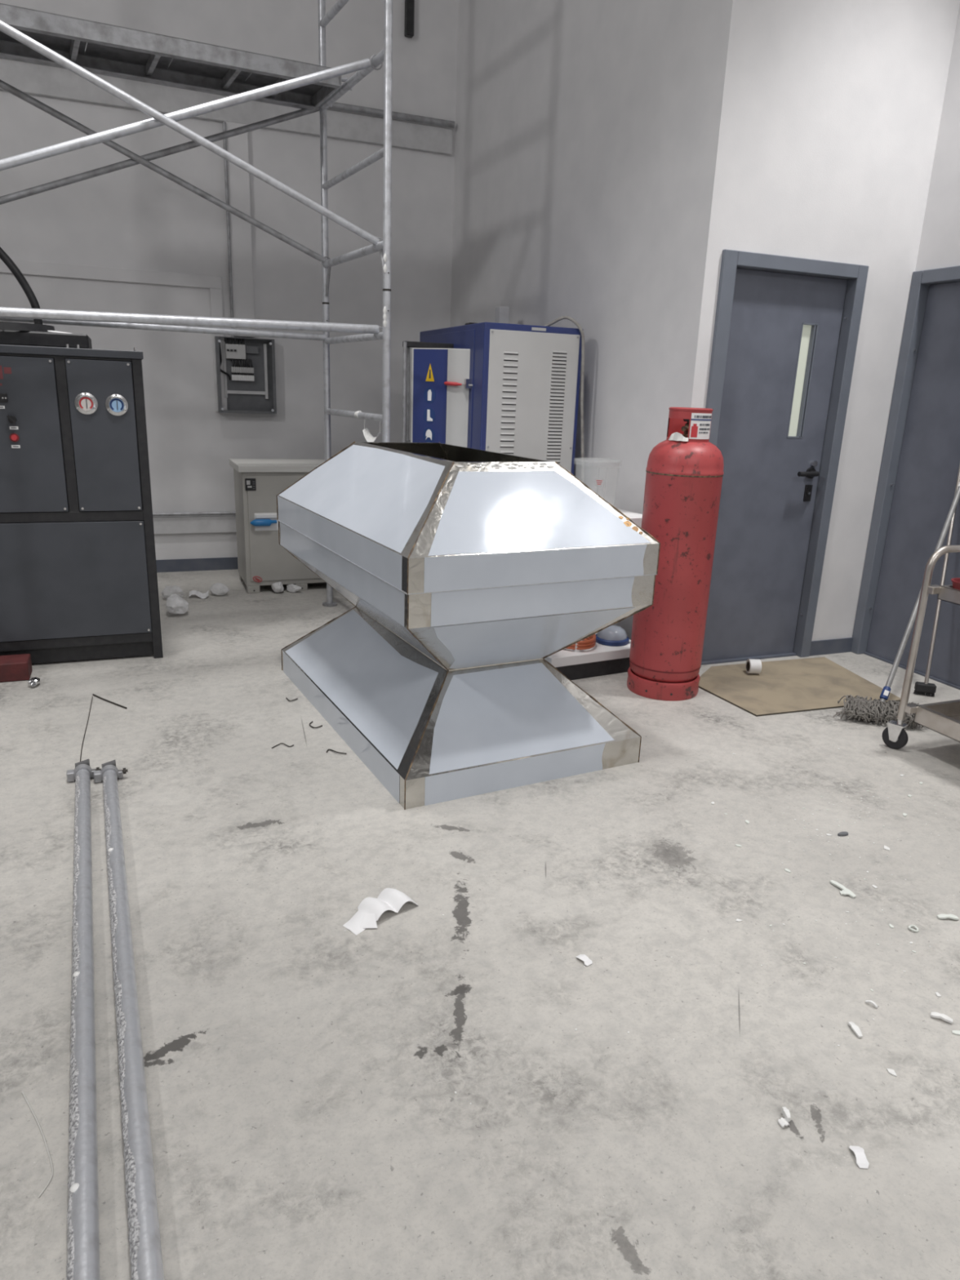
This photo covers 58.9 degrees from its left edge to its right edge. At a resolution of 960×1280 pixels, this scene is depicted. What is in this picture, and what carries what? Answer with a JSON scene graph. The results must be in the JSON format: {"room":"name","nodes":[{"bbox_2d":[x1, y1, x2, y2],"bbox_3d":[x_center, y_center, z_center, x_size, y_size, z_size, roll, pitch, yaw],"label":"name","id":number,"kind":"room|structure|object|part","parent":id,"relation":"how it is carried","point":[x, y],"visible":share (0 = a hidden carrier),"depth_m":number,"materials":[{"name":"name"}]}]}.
{"room":"workshop","nodes":[
{"label":"workshop","id":0,"kind":"room"},
{"bbox_2d":[0,0,458,559],"bbox_3d":[-3.973,-3.300,5.127,9.260,6.000,0.200,-4,18,-21],"label":"wall","id":1,"kind":"structure","parent":0,"point":[134,217],"depth_m":6.14,"materials":[{"name":"grey paint"}]},
{"bbox_2d":[0,258,227,411],"bbox_3d":[-5.075,-1.909,4.972,6.900,0.940,0.022,-4,18,-21],"label":"conduit","id":2,"kind":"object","parent":1,"relation":"attached to","point":[214,283],"depth_m":5.91,"materials":[{"name":"white paint"}]},
{"bbox_2d":[152,511,235,516],"bbox_3d":[-4.554,-0.772,5.516,8.100,0.028,0.028,-4,18,-21],"label":"trim","id":3,"kind":"structure","parent":1,"relation":"attached to","point":[230,513],"depth_m":6.45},
{"bbox_2d":[152,515,236,534],"bbox_3d":[-4.565,-0.695,5.558,8.100,0.130,0.030,-4,18,-21],"label":"trim","id":4,"kind":"structure","parent":1,"relation":"attached to","point":[224,523],"depth_m":6.48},
{"bbox_2d":[155,556,238,572],"bbox_3d":[-4.320,-0.418,5.756,8.660,0.095,0.012,-4,18,-21],"label":"baseboard","id":5,"kind":"structure","parent":1,"relation":"attached to","point":[215,563],"depth_m":6.59,"materials":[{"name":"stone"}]},
{"bbox_2d":[0,57,453,155],"bbox_3d":[-4.215,-3.451,4.849,8.630,0.170,0.030,-4,18,-21],"label":"cable tray","id":6,"kind":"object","parent":1,"relation":"attached to","point":[31,78],"depth_m":5.80,"materials":[{"name":"metal"}]},
{"bbox_2d":[222,121,234,337],"bbox_3d":[-1.776,-2.876,6.010,0.024,1.390,0.022,-4,18,-21],"label":"conduit","id":7,"kind":"object","parent":1,"relation":"attached to","point":[224,122],"visible":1,"depth_m":6.00,"materials":[{"name":"metal"}]},
{"bbox_2d":[224,120,255,337],"bbox_3d":[-1.711,-2.900,6.063,0.155,1.390,0.040,-4,18,-21],"label":"cable trunking","id":8,"kind":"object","parent":1,"relation":"attached to","point":[239,197],"depth_m":6.05,"materials":[{"name":"grey paint"}]},
{"bbox_2d":[214,336,276,413],"bbox_3d":[-1.736,-1.961,6.315,0.418,0.534,0.090,-4,18,-21],"label":"box","id":9,"kind":"object","parent":1,"relation":"attached to","point":[248,363],"visible":1,"depth_m":6.33,"materials":[{"name":"grey"}]},
{"bbox_3d":[-1.883,-1.993,6.274,0.021,0.395,0.022,-4,18,-21],"label":"mounting rail","id":10,"kind":"part","parent":9,"relation":"part of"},
{"bbox_3d":[-1.746,-2.021,6.328,0.276,0.320,0.012,-4,18,-21],"label":"mounting plate","id":11,"kind":"part","parent":9,"relation":"part of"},
{"bbox_3d":[-1.751,-1.854,6.373,0.293,0.024,0.020,-4,18,-21],"label":"mounting rail","id":12,"kind":"part","parent":9,"relation":"part of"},
{"bbox_2d":[245,345,258,354],"bbox_3d":[-1.689,-2.146,6.289,0.096,0.053,0.030,-4,18,-21],"label":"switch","id":13,"kind":"object","parent":9,"relation":"attached to","point":[250,349],"depth_m":6.28,"materials":[{"name":"plastic"}]},
{"bbox_3d":[-1.607,-2.015,6.383,0.021,0.395,0.022,-4,18,-21],"label":"mounting rail","id":14,"kind":"part","parent":9,"relation":"part of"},
{"bbox_2d":[328,102,454,128],"bbox_3d":[-4.198,-3.547,4.787,8.630,0.044,0.044,-4,18,-21],"label":"trim","id":15,"kind":"structure","parent":1,"relation":"attached to","point":[335,105],"depth_m":6.19,"materials":[{"name":"metal"}]},
{"bbox_2d":[404,0,414,38],"bbox_3d":[-0.471,-5.348,5.817,0.060,2.105,0.050,-4,18,-21],"label":"duct","id":16,"kind":"object","parent":1,"relation":"attached to","point":[409,4],"visible":1,"depth_m":6.06,"materials":[{"name":"black plastic"}]},
{"bbox_2d":[0,568,959,1279],"bbox_3d":[-1.281,1.280,0.904,10.500,0.200,12.250,-4,18,-21],"label":"floor","id":17,"kind":"structure","parent":0,"point":[304,1073],"depth_m":2.11,"materials":[{"name":"concrete"}]},
{"bbox_2d":[0,653,32,682],"bbox_3d":[-2.387,0.145,4.097,0.390,0.091,0.150,-4,18,-21],"label":"wooden block","id":18,"kind":"object","parent":17,"relation":"on","point":[13,668],"visible":0.9,"depth_m":4.09,"materials":[{"name":"wood"}]},
{"bbox_2d":[27,676,39,687],"bbox_3d":[-2.123,0.199,4.046,0.053,0.035,0.102,-1,17,-11],"label":"scrap","id":19,"kind":"object","parent":17,"relation":"on","point":[33,682],"visible":1,"depth_m":4.02,"materials":[{"name":"metal"}]},
{"bbox_2d":[22,1091,53,1197],"bbox_3d":[-0.859,0.969,1.653,0.031,0.002,0.279,-8,19,-32],"label":"thread","id":20,"kind":"object","parent":17,"relation":"on","point":[22,1091],"visible":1,"depth_m":1.64,"materials":[{"name":"grey fabric"}]},
{"bbox_2d":[0,321,163,663],"bbox_3d":[-2.292,-0.733,4.331,1.161,1.651,0.634,-4,18,-21],"label":"metal cabinet","id":21,"kind":"object","parent":17,"relation":"on","point":[78,577],"visible":1,"depth_m":4.15,"materials":[{"name":"metal"}]},
{"bbox_2d":[6,414,16,423],"bbox_3d":[-2.174,-1.025,3.947,0.037,0.040,0.028,-4,18,-21],"label":"switch","id":22,"kind":"object","parent":21,"relation":"attached to","point":[11,419],"depth_m":3.95,"materials":[{"name":"black plastic"}]},
{"bbox_2d":[0,246,42,324],"bbox_3d":[-4.201,-1.997,3.953,4.050,0.917,0.607,3,16,3],"label":"hose","id":23,"kind":"object","parent":21,"relation":"on","point":[33,302],"visible":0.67,"depth_m":4.14,"materials":[{"name":"black plastic"}]},
{"bbox_3d":[-2.336,-0.950,3.945,0.711,0.713,0.046,-4,18,-21],"label":"panel","id":24,"kind":"part","parent":21,"relation":"part of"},
{"bbox_3d":[-2.270,-1.409,4.142,1.161,0.036,0.612,-4,18,-21],"label":"plate","id":25,"kind":"part","parent":21,"relation":"part of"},
{"bbox_3d":[-2.205,-0.289,4.205,1.049,0.585,0.046,-4,18,-21],"label":"panel","id":26,"kind":"part","parent":21,"relation":"part of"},
{"bbox_3d":[-1.827,-0.989,4.146,0.286,0.713,0.046,-4,18,-21],"label":"panel","id":27,"kind":"part","parent":21,"relation":"part of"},
{"bbox_2d":[66,758,101,1279],"bbox_3d":[-0.881,0.852,1.929,0.115,0.069,2.908,-5,18,-24],"label":"pipe","id":28,"kind":"object","parent":17,"relation":"on","point":[82,1214],"visible":0.99,"depth_m":1.77,"materials":[{"name":"grey metal"}]},
{"bbox_2d":[75,758,89,767],"bbox_3d":[-1.478,0.461,3.161,0.050,0.058,0.062,-4,18,-21],"label":"clamp","id":29,"kind":"object","parent":28,"relation":"on","point":[86,762],"depth_m":3.13,"materials":[{"name":"metal"}]},
{"bbox_2d":[80,696,93,761],"bbox_3d":[-1.659,0.370,3.581,0.008,0.003,0.780,-4,17,-20],"label":"wire offcut","id":30,"kind":"object","parent":17,"relation":"on","point":[92,696],"visible":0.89,"depth_m":3.56,"materials":[{"name":"grey"}]},
{"bbox_2d":[92,693,127,708],"bbox_3d":[-1.692,0.280,3.879,0.267,0.006,0.010,13,20,34],"label":"wire offcut","id":31,"kind":"object","parent":17,"relation":"on","point":[94,695],"visible":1,"depth_m":3.87,"materials":[{"name":"grey"}]},
{"bbox_2d":[93,760,164,1279],"bbox_3d":[-0.787,0.850,1.948,0.116,0.069,2.873,-5,18,-24],"label":"pipe","id":32,"kind":"object","parent":17,"relation":"on","point":[144,1234],"visible":1,"depth_m":1.78,"materials":[{"name":"grey metal"}]},
{"bbox_2d":[101,760,115,768],"bbox_3d":[-1.381,0.464,3.163,0.050,0.058,0.062,-4,18,-21],"label":"clamp","id":33,"kind":"object","parent":32,"relation":"on","point":[112,763],"depth_m":3.13,"materials":[{"name":"metal"}]},
{"bbox_2d":[161,585,183,598],"bbox_3d":[-2.054,-0.315,5.690,0.156,0.098,0.089,6,17,12],"label":"plastic wrap","id":34,"kind":"object","parent":17,"relation":"on","point":[167,591],"visible":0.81,"depth_m":5.66,"materials":[{"name":"white"}]},
{"bbox_2d":[165,593,188,613],"bbox_3d":[-1.907,-0.224,5.353,0.140,0.124,0.198,-5,18,-23],"label":"plastic wrap","id":35,"kind":"object","parent":17,"relation":"on","point":[175,604],"visible":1,"depth_m":5.29,"materials":[{"name":"white"}]},
{"bbox_2d":[0,0,392,606],"bbox_3d":[-1.627,-2.201,4.180,2.210,4.600,1.100,-7,18,-27],"label":"scaffold tower","id":36,"kind":"object","parent":17,"relation":"on","point":[28,35],"depth_m":4.28,"materials":[{"name":"grey metal"}]},
{"bbox_3d":[-0.893,-3.351,4.815,0.041,2.700,0.041,-4,18,-21],"label":"post","id":37,"kind":"part","parent":36,"relation":"part of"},
{"bbox_3d":[-0.977,-1.152,5.463,0.041,1.888,0.041,-4,18,-21],"label":"post","id":38,"kind":"part","parent":36,"relation":"part of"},
{"bbox_3d":[-1.012,-0.242,5.730,0.100,0.014,0.100,-4,18,-21],"label":"foot plate","id":39,"kind":"part","parent":36,"relation":"part of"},
{"bbox_3d":[-0.600,-1.158,4.734,0.027,0.127,0.246,-7,18,-27],"label":"rag strip","id":40,"kind":"part","parent":36,"relation":"part of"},
{"bbox_3d":[-0.511,-0.886,4.619,0.041,1.888,0.041,-4,18,-21],"label":"post","id":41,"kind":"part","parent":36,"relation":"part of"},
{"bbox_3d":[-0.427,-3.085,3.972,0.041,2.700,0.041,-4,18,-21],"label":"post","id":42,"kind":"part","parent":36,"relation":"part of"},
{"bbox_2d":[189,590,208,599],"bbox_3d":[-1.918,-0.312,5.802,0.135,0.040,0.124,-4,18,-21],"label":"paper strip","id":43,"kind":"object","parent":17,"relation":"on","point":[197,593],"visible":1,"depth_m":5.80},
{"bbox_2d":[209,582,229,595],"bbox_3d":[-1.799,-0.351,5.864,0.130,0.088,0.106,11,18,27],"label":"plastic wrap","id":44,"kind":"object","parent":17,"relation":"on","point":[217,588],"visible":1,"depth_m":5.83,"materials":[{"name":"white"}]},
{"bbox_2d":[229,458,325,593],"bbox_3d":[-1.372,-0.838,6.165,0.762,0.884,0.567,-4,18,-21],"label":"base cabinet","id":45,"kind":"object","parent":17,"relation":"on","point":[261,559],"visible":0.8,"depth_m":5.90,"materials":[{"name":"beige metal"}]},
{"bbox_3d":[-1.425,-0.817,5.879,0.260,0.122,0.019,-4,18,-21],"label":"handle plate","id":46,"kind":"part","parent":45,"relation":"part of","materials":[{"name":"white"}]},
{"bbox_3d":[-1.288,-0.783,5.962,0.650,0.730,0.010,-4,18,-21],"label":"door","id":47,"kind":"part","parent":45,"relation":"part of","materials":[{"name":"beige metal"}]},
{"bbox_2d":[271,582,284,592],"bbox_3d":[-1.431,-0.369,5.993,0.095,0.076,0.071,4,16,6],"label":"tissue wad","id":48,"kind":"object","parent":17,"relation":"on","point":[277,587],"visible":1,"depth_m":5.97,"materials":[{"name":"white paper"}]},
{"bbox_2d":[271,742,293,748],"bbox_3d":[-0.808,0.431,3.478,0.092,0.007,0.039,-4,18,-21],"label":"wire offcut","id":49,"kind":"object","parent":17,"relation":"on","point":[280,743],"visible":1,"depth_m":3.48,"materials":[{"name":"grey"}]},
{"bbox_2d":[286,583,301,592],"bbox_3d":[-1.323,-0.369,6.035,0.124,0.061,0.049,9,18,21],"label":"tissue wad","id":50,"kind":"object","parent":17,"relation":"on","point":[291,588],"visible":1,"depth_m":6.02,"materials":[{"name":"white paper"}]},
{"bbox_2d":[309,720,322,728],"bbox_3d":[-0.724,0.369,3.700,0.077,0.007,0.045,16,21,40],"label":"wire offcut","id":51,"kind":"object","parent":17,"relation":"on","point":[312,721],"visible":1,"depth_m":3.68,"materials":[{"name":"grey"}]},
{"bbox_2d":[326,748,346,754],"bbox_3d":[-0.578,0.451,3.437,0.088,0.008,0.028,6,17,12],"label":"wire offcut","id":52,"kind":"object","parent":17,"relation":"on","point":[329,748],"visible":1,"depth_m":3.43,"materials":[{"name":"grey"}]},
{"bbox_2d":[342,888,417,935],"bbox_3d":[-0.285,0.754,2.394,0.103,0.040,0.216,16,22,40],"label":"paper curl","id":53,"kind":"object","parent":17,"relation":"on","point":[370,909],"visible":1,"depth_m":2.38,"materials":[{"name":"paper"}]},
{"bbox_2d":[280,606,641,809],"bbox_3d":[-0.182,0.141,3.874,1.029,0.388,1.659,-6,18,-27],"label":"hood","id":54,"kind":"object","parent":17,"relation":"on","point":[428,733],"visible":0.8,"depth_m":3.31,"materials":[{"name":"silver metal"}]},
{"bbox_3d":[-0.642,0.323,3.683,0.003,0.112,1.655,-6,18,-27],"label":"skirt panel","id":55,"kind":"part","parent":54,"relation":"part of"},
{"bbox_3d":[-0.503,0.125,3.696,0.298,0.274,1.655,-6,18,-27],"label":"slope panel","id":56,"kind":"part","parent":54,"relation":"part of","materials":[{"name":"silver metal"}]},
{"bbox_2d":[278,520,655,671],"bbox_3d":[-0.168,-0.230,3.765,1.021,0.396,1.651,-6,18,-27],"label":"hood","id":57,"kind":"object","parent":54,"relation":"on","point":[460,629],"visible":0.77,"depth_m":3.12,"materials":[{"name":"silver metal"}]},
{"bbox_3d":[-0.614,-0.313,3.498,0.005,0.118,1.647,-6,18,-27],"label":"skirt panel","id":58,"kind":"part","parent":57,"relation":"part of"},
{"bbox_3d":[-0.489,-0.140,3.620,0.298,0.276,1.647,-6,18,-27],"label":"slope panel","id":59,"kind":"part","parent":57,"relation":"part of","materials":[{"name":"silver metal"}]},
{"bbox_2d":[276,441,660,595],"bbox_3d":[-0.154,-0.611,3.653,1.030,0.400,1.659,-6,18,-27],"label":"hood","id":60,"kind":"object","parent":57,"relation":"on","point":[418,517],"visible":1,"depth_m":3.09,"materials":[{"name":"silver metal"}]},
{"bbox_3d":[-0.613,-0.427,3.462,0.003,0.119,1.655,-6,18,-27],"label":"skirt panel","id":61,"kind":"part","parent":60,"relation":"part of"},
{"bbox_3d":[-0.474,-0.631,3.473,0.298,0.278,1.655,-6,18,-27],"label":"slope panel","id":62,"kind":"part","parent":60,"relation":"part of","materials":[{"name":"silver metal"}]},
{"bbox_3d":[-0.463,-0.848,4.212,1.025,0.278,0.298,-6,18,-27],"label":"slope panel","id":63,"kind":"part","parent":60,"relation":"part of","materials":[{"name":"silver metal"}]},
{"bbox_3d":[0.171,-0.702,3.800,0.298,0.278,1.655,-6,18,-27],"label":"slope panel","id":64,"kind":"part","parent":60,"relation":"part of","materials":[{"name":"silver metal"}]},
{"bbox_3d":[0.160,-0.485,3.062,1.025,0.278,0.298,-6,18,-27],"label":"slope panel","id":65,"kind":"part","parent":60,"relation":"part of","materials":[{"name":"silver metal"}]},
{"bbox_3d":[0.220,-0.257,2.991,1.025,0.119,0.003,-6,18,-27],"label":"skirt panel","id":66,"kind":"part","parent":60,"relation":"part of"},
{"bbox_3d":[0.139,0.005,3.210,1.017,0.276,0.298,-6,18,-27],"label":"slope panel","id":67,"kind":"part","parent":57,"relation":"part of","materials":[{"name":"silver metal"}]},
{"bbox_3d":[0.214,-0.143,3.029,1.017,0.118,0.003,-6,18,-27],"label":"skirt panel","id":68,"kind":"part","parent":57,"relation":"part of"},
{"bbox_3d":[0.131,0.270,3.284,1.025,0.274,0.298,-6,18,-27],"label":"slope panel","id":69,"kind":"part","parent":54,"relation":"part of","materials":[{"name":"silver metal"}]},
{"bbox_3d":[0.192,0.494,3.212,1.025,0.112,0.003,-6,18,-27],"label":"skirt panel","id":70,"kind":"part","parent":54,"relation":"part of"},
{"bbox_2d":[401,306,584,482],"bbox_3d":[-0.039,-1.120,5.399,0.996,1.955,1.179,-4,18,-21],"label":"machine","id":71,"kind":"object","parent":17,"relation":"on","point":[501,386],"visible":0.55,"depth_m":4.87,"materials":[{"name":"metal"}]},
{"bbox_3d":[-0.455,-1.080,5.166,0.023,1.380,0.058,9,18,22],"label":"hinge post","id":72,"kind":"part","parent":71,"relation":"part of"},
{"bbox_3d":[-0.308,-1.046,5.072,0.230,1.307,0.004,11,19,27],"label":"door plate","id":73,"kind":"part","parent":71,"relation":"part of","materials":[{"name":"metal"}]},
{"bbox_3d":[-0.263,-1.048,5.104,0.266,1.328,0.336,-4,18,-21],"label":"door","id":74,"kind":"part","parent":71,"relation":"part of","materials":[{"name":"metal"}]},
{"bbox_3d":[0.282,-0.944,4.961,0.553,1.608,0.007,-4,18,-21],"label":"louvred panel","id":75,"kind":"part","parent":71,"relation":"part of","materials":[{"name":"metal"}]},
{"bbox_3d":[0.328,-1.732,4.737,0.088,0.016,0.003,-4,18,-21],"label":"name plate","id":76,"kind":"part","parent":71,"relation":"part of","materials":[{"name":"grey"}]},
{"bbox_2d":[575,954,592,966],"bbox_3d":[0.273,0.838,2.232,0.026,0.008,0.045,-10,20,-36],"label":"paper scrap","id":77,"kind":"object","parent":17,"relation":"on","point":[584,957],"visible":1,"depth_m":2.23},
{"bbox_2d":[544,508,642,679],"bbox_3d":[0.510,-0.275,4.594,0.600,0.830,0.550,-7,18,-27],"label":"trolley","id":78,"kind":"object","parent":17,"relation":"on","point":[601,660],"visible":0.12,"depth_m":4.45,"materials":[{"name":"white"}]},
{"bbox_3d":[0.514,-0.247,4.350,0.030,0.638,0.030,-7,18,-27],"label":"leg","id":79,"kind":"part","parent":78,"relation":"part of","materials":[{"name":"white"}]},
{"bbox_2d":[565,634,595,649],"bbox_3d":[0.500,-0.001,4.526,0.249,0.064,0.247,-4,18,-21],"label":"coiled hose","id":80,"kind":"object","parent":78,"relation":"on","point":[588,642],"visible":0.35,"depth_m":4.42,"materials":[{"name":"orange"}]},
{"bbox_2d":[544,631,631,667],"bbox_3d":[0.499,0.015,4.679,0.600,0.052,0.550,-7,18,-27],"label":"shelf","id":81,"kind":"object","parent":78,"relation":"attached to","point":[600,654],"depth_m":4.44,"materials":[{"name":"white"}]},
{"bbox_2d":[595,625,629,646],"bbox_3d":[0.719,-0.035,4.625,0.188,0.090,0.188,-4,18,-21],"label":"lamp","id":82,"kind":"object","parent":78,"relation":"on","point":[609,636],"visible":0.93,"depth_m":4.58,"materials":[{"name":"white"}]},
{"bbox_2d":[617,508,642,527],"bbox_3d":[0.592,-0.659,4.536,0.430,0.055,0.520,-7,18,-27],"label":"shelf","id":83,"kind":"object","parent":78,"relation":"attached to","point":[636,517],"depth_m":4.39,"materials":[{"name":"white"}]},
{"bbox_2d":[344,777,954,1104],"bbox_3d":[0.767,0.755,2.593,2.332,0.002,1.444,0,17,-9],"label":"crumbs","id":84,"kind":"object","parent":17,"relation":"on","point":[575,1029],"visible":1,"depth_m":2.80,"materials":[{"name":"white"}]},
{"bbox_2d":[626,407,724,701],"bbox_3d":[0.954,-0.414,4.143,0.362,1.384,0.362,-4,18,-21],"label":"gas cylinder","id":85,"kind":"object","parent":17,"relation":"on","point":[683,482],"visible":0.97,"depth_m":4.00,"materials":[{"name":"red metal"}]},
{"bbox_2d":[668,431,688,441],"bbox_3d":[0.911,-0.935,3.906,0.098,0.038,0.028,14,20,34],"label":"tissue","id":86,"kind":"object","parent":85,"relation":"on","point":[676,436],"visible":1,"depth_m":3.90,"materials":[{"name":"white paper"}]},
{"bbox_2d":[777,1117,789,1127],"bbox_3d":[0.625,0.994,1.750,0.020,0.008,0.021,-4,18,-21],"label":"plaster offcut","id":87,"kind":"object","parent":17,"relation":"on","point":[782,1122],"visible":1,"depth_m":1.75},
{"bbox_2d":[781,1106,790,1122],"bbox_3d":[0.635,0.984,1.764,0.012,0.018,0.027,1,16,-5],"label":"plaster offcut","id":88,"kind":"object","parent":17,"relation":"on","point":[785,1112],"visible":1,"depth_m":1.76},
{"bbox_2d":[698,657,900,716],"bbox_3d":[1.647,0.231,4.475,1.044,0.008,0.725,-4,18,-21],"label":"board","id":89,"kind":"object","parent":17,"relation":"on","point":[817,683],"visible":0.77,"depth_m":4.42,"materials":[{"name":"beige"}]},
{"bbox_2d":[745,658,761,674],"bbox_3d":[1.479,0.143,4.596,0.062,0.080,0.080,2,16,-1],"label":"tape roll","id":90,"kind":"object","parent":89,"relation":"on","point":[753,666],"visible":1,"depth_m":4.57,"materials":[{"name":"white"}]},
{"bbox_2d":[829,880,856,897],"bbox_3d":[1.110,0.760,2.603,0.018,0.009,0.093,-5,18,-24],"label":"plaster offcut","id":91,"kind":"object","parent":17,"relation":"on","point":[852,895],"visible":1,"depth_m":2.60,"materials":[{"name":"white"}]},
{"bbox_2d":[837,831,848,835],"bbox_3d":[1.253,0.670,2.934,0.041,0.007,0.018,-4,18,-21],"label":"pebble","id":92,"kind":"object","parent":17,"relation":"on","point":[841,833],"visible":1,"depth_m":2.93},
{"bbox_2d":[839,889,850,895],"bbox_3d":[1.111,0.768,2.579,0.034,0.008,0.022,4,17,7],"label":"plaster offcut","id":93,"kind":"object","parent":17,"relation":"on","point":[842,892],"visible":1,"depth_m":2.58,"materials":[{"name":"white"}]},
{"bbox_2d":[848,1022,862,1037],"bbox_3d":[0.891,0.924,2.019,0.016,0.009,0.048,0,17,-7],"label":"plaster offcut","id":94,"kind":"object","parent":17,"relation":"on","point":[855,1028],"visible":1,"depth_m":2.01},
{"bbox_2d":[848,1145,869,1168],"bbox_3d":[0.749,1.018,1.680,0.027,0.009,0.051,3,16,2],"label":"paper scrap","id":95,"kind":"object","parent":17,"relation":"on","point":[862,1162],"visible":1,"depth_m":1.67,"materials":[{"name":"paper"}]},
{"bbox_2d":[865,1000,877,1008],"bbox_3d":[0.971,0.900,2.107,0.008,0.010,0.028,-14,23,-43],"label":"plaster offcut","id":96,"kind":"object","parent":17,"relation":"on","point":[873,1003],"visible":1,"depth_m":2.10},
{"bbox_2d":[884,844,889,850],"bbox_3d":[1.367,0.699,2.857,0.018,0.003,0.027,10,18,24],"label":"chip","id":97,"kind":"object","parent":17,"relation":"on","point":[886,847],"visible":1,"depth_m":2.85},
{"bbox_2d":[886,1068,897,1076],"bbox_3d":[0.919,0.965,1.896,0.014,0.002,0.021,3,16,2],"label":"chip","id":98,"kind":"object","parent":17,"relation":"on","point":[891,1072],"visible":1,"depth_m":1.90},
{"bbox_2d":[833,481,959,728],"bbox_3d":[2.086,-0.291,4.156,0.403,1.202,0.993,10,18,26],"label":"mop","id":99,"kind":"object","parent":17,"relation":"on","point":[873,709],"visible":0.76,"depth_m":4.03,"materials":[{"name":"grey"}]},
{"bbox_2d":[907,924,918,932],"bbox_3d":[1.233,0.821,2.419,0.028,0.010,0.027,-4,18,-21],"label":"ring","id":100,"kind":"object","parent":17,"relation":"on","point":[910,926],"visible":1,"depth_m":2.42,"materials":[{"name":"white"}]},
{"bbox_2d":[881,544,959,749],"bbox_3d":[2.162,0.130,3.322,0.525,0.890,0.852,-4,18,-21],"label":"cart","id":101,"kind":"object","parent":17,"relation":"on","point":[943,717],"visible":1,"depth_m":3.55,"materials":[{"name":"silver metal"}]},
{"bbox_2d":[904,699,959,742],"bbox_3d":[2.156,0.393,3.388,0.463,0.076,0.762,-4,18,-21],"label":"tray","id":102,"kind":"object","parent":101,"relation":"on","point":[943,717],"depth_m":3.58,"materials":[{"name":"silver metal"}]},
{"bbox_2d":[927,584,959,604],"bbox_3d":[2.176,-0.115,3.238,0.463,0.056,0.762,-4,18,-21],"label":"tray","id":103,"kind":"object","parent":101,"relation":"on","point":[948,593],"depth_m":3.44,"materials":[{"name":"silver metal"}]},
{"bbox_2d":[951,577,959,589],"bbox_3d":[1.969,-0.196,3.425,0.140,0.081,0.140,-4,18,-21],"label":"bowl","id":104,"kind":"object","parent":101,"relation":"on","point":[955,581],"visible":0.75,"depth_m":3.42,"materials":[{"name":"plastic"}]},
{"bbox_2d":[913,463,959,696],"bbox_3d":[2.372,-0.339,4.388,0.098,1.202,0.402,7,17,17],"label":"broom","id":105,"kind":"object","parent":17,"relation":"on","point":[921,688],"visible":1,"depth_m":4.37,"materials":[{"name":"silver metal"}]},
{"bbox_2d":[930,1012,952,1024],"bbox_3d":[1.123,0.917,2.067,0.048,0.011,0.016,11,19,27],"label":"plaster offcut","id":106,"kind":"object","parent":17,"relation":"on","point":[935,1015],"visible":1,"depth_m":2.06,"materials":[{"name":"paint"}]},
{"bbox_2d":[937,914,959,919],"bbox_3d":[1.363,0.807,2.477,0.058,0.009,0.020,2,16,1],"label":"plaster offcut","id":107,"kind":"object","parent":17,"relation":"on","point":[940,916],"visible":1,"depth_m":2.47,"materials":[{"name":"white"}]},
{"bbox_2d":[951,1030,959,1035],"bbox_3d":[1.136,0.935,2.024,0.024,0.003,0.014,1,16,-6],"label":"chip","id":108,"kind":"object","parent":17,"relation":"on","point":[954,1032],"visible":1,"depth_m":2.02,"materials":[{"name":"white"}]},
{"bbox_2d":[450,0,733,639],"bbox_3d":[0.553,-3.147,5.196,0.210,6.000,3.139,-5,18,-24],"label":"wall","id":109,"kind":"structure","parent":0,"point":[587,131],"depth_m":4.83,"materials":[{"name":"white paint"}]},
{"bbox_2d":[690,0,959,640],"bbox_3d":[1.787,-2.796,4.161,1.533,6.000,0.200,-4,18,-21],"label":"wall","id":110,"kind":"structure","parent":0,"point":[832,109],"depth_m":4.17,"materials":[{"name":"white paint"}]},
{"bbox_2d":[701,248,868,665],"bbox_3d":[1.522,-0.905,4.588,0.905,2.115,0.176,-4,18,-21],"label":"door","id":111,"kind":"structure","parent":110,"relation":"attached to","point":[786,331],"depth_m":4.55,"materials":[{"name":"grey metal"}]},
{"bbox_3d":[1.700,-1.377,4.530,0.100,0.575,0.006,-4,18,-21],"label":"vision pane","id":112,"kind":"part","parent":111,"relation":"part of","materials":[{"name":"grey"}]},
{"bbox_3d":[1.822,-0.816,4.721,0.045,0.090,0.012,-4,18,-21],"label":"lock plate","id":113,"kind":"part","parent":111,"relation":"part of","materials":[{"name":"black plastic"}]},
{"bbox_3d":[1.789,-0.908,4.642,0.160,0.060,0.076,-4,18,-21],"label":"handle","id":114,"kind":"part","parent":111,"relation":"part of","materials":[{"name":"black plastic"}]},
{"bbox_3d":[1.837,-0.969,4.676,0.034,0.033,0.018,-4,18,-21],"label":"lock knob","id":115,"kind":"part","parent":111,"relation":"part of","materials":[{"name":"metal"}]},
{"bbox_2d":[808,637,853,656],"bbox_3d":[2.085,0.039,5.045,0.343,0.088,0.012,-4,18,-21],"label":"baseboard","id":116,"kind":"structure","parent":110,"relation":"attached to","point":[818,647],"depth_m":5.04,"materials":[{"name":"stone"}]},
{"bbox_2d":[915,5,959,271],"bbox_3d":[4.094,-1.593,0.372,0.200,6.000,8.895,-4,18,-21],"label":"wall","id":117,"kind":"structure","parent":0,"point":[940,242],"depth_m":4.32,"materials":[{"name":"white paint"}]},
{"bbox_2d":[850,265,959,689],"bbox_3d":[2.489,-0.819,4.419,0.108,2.115,0.949,-4,18,-21],"label":"door","id":118,"kind":"structure","parent":117,"relation":"in","point":[917,483],"depth_m":4.63,"materials":[{"name":"grey metal"}]}
]}

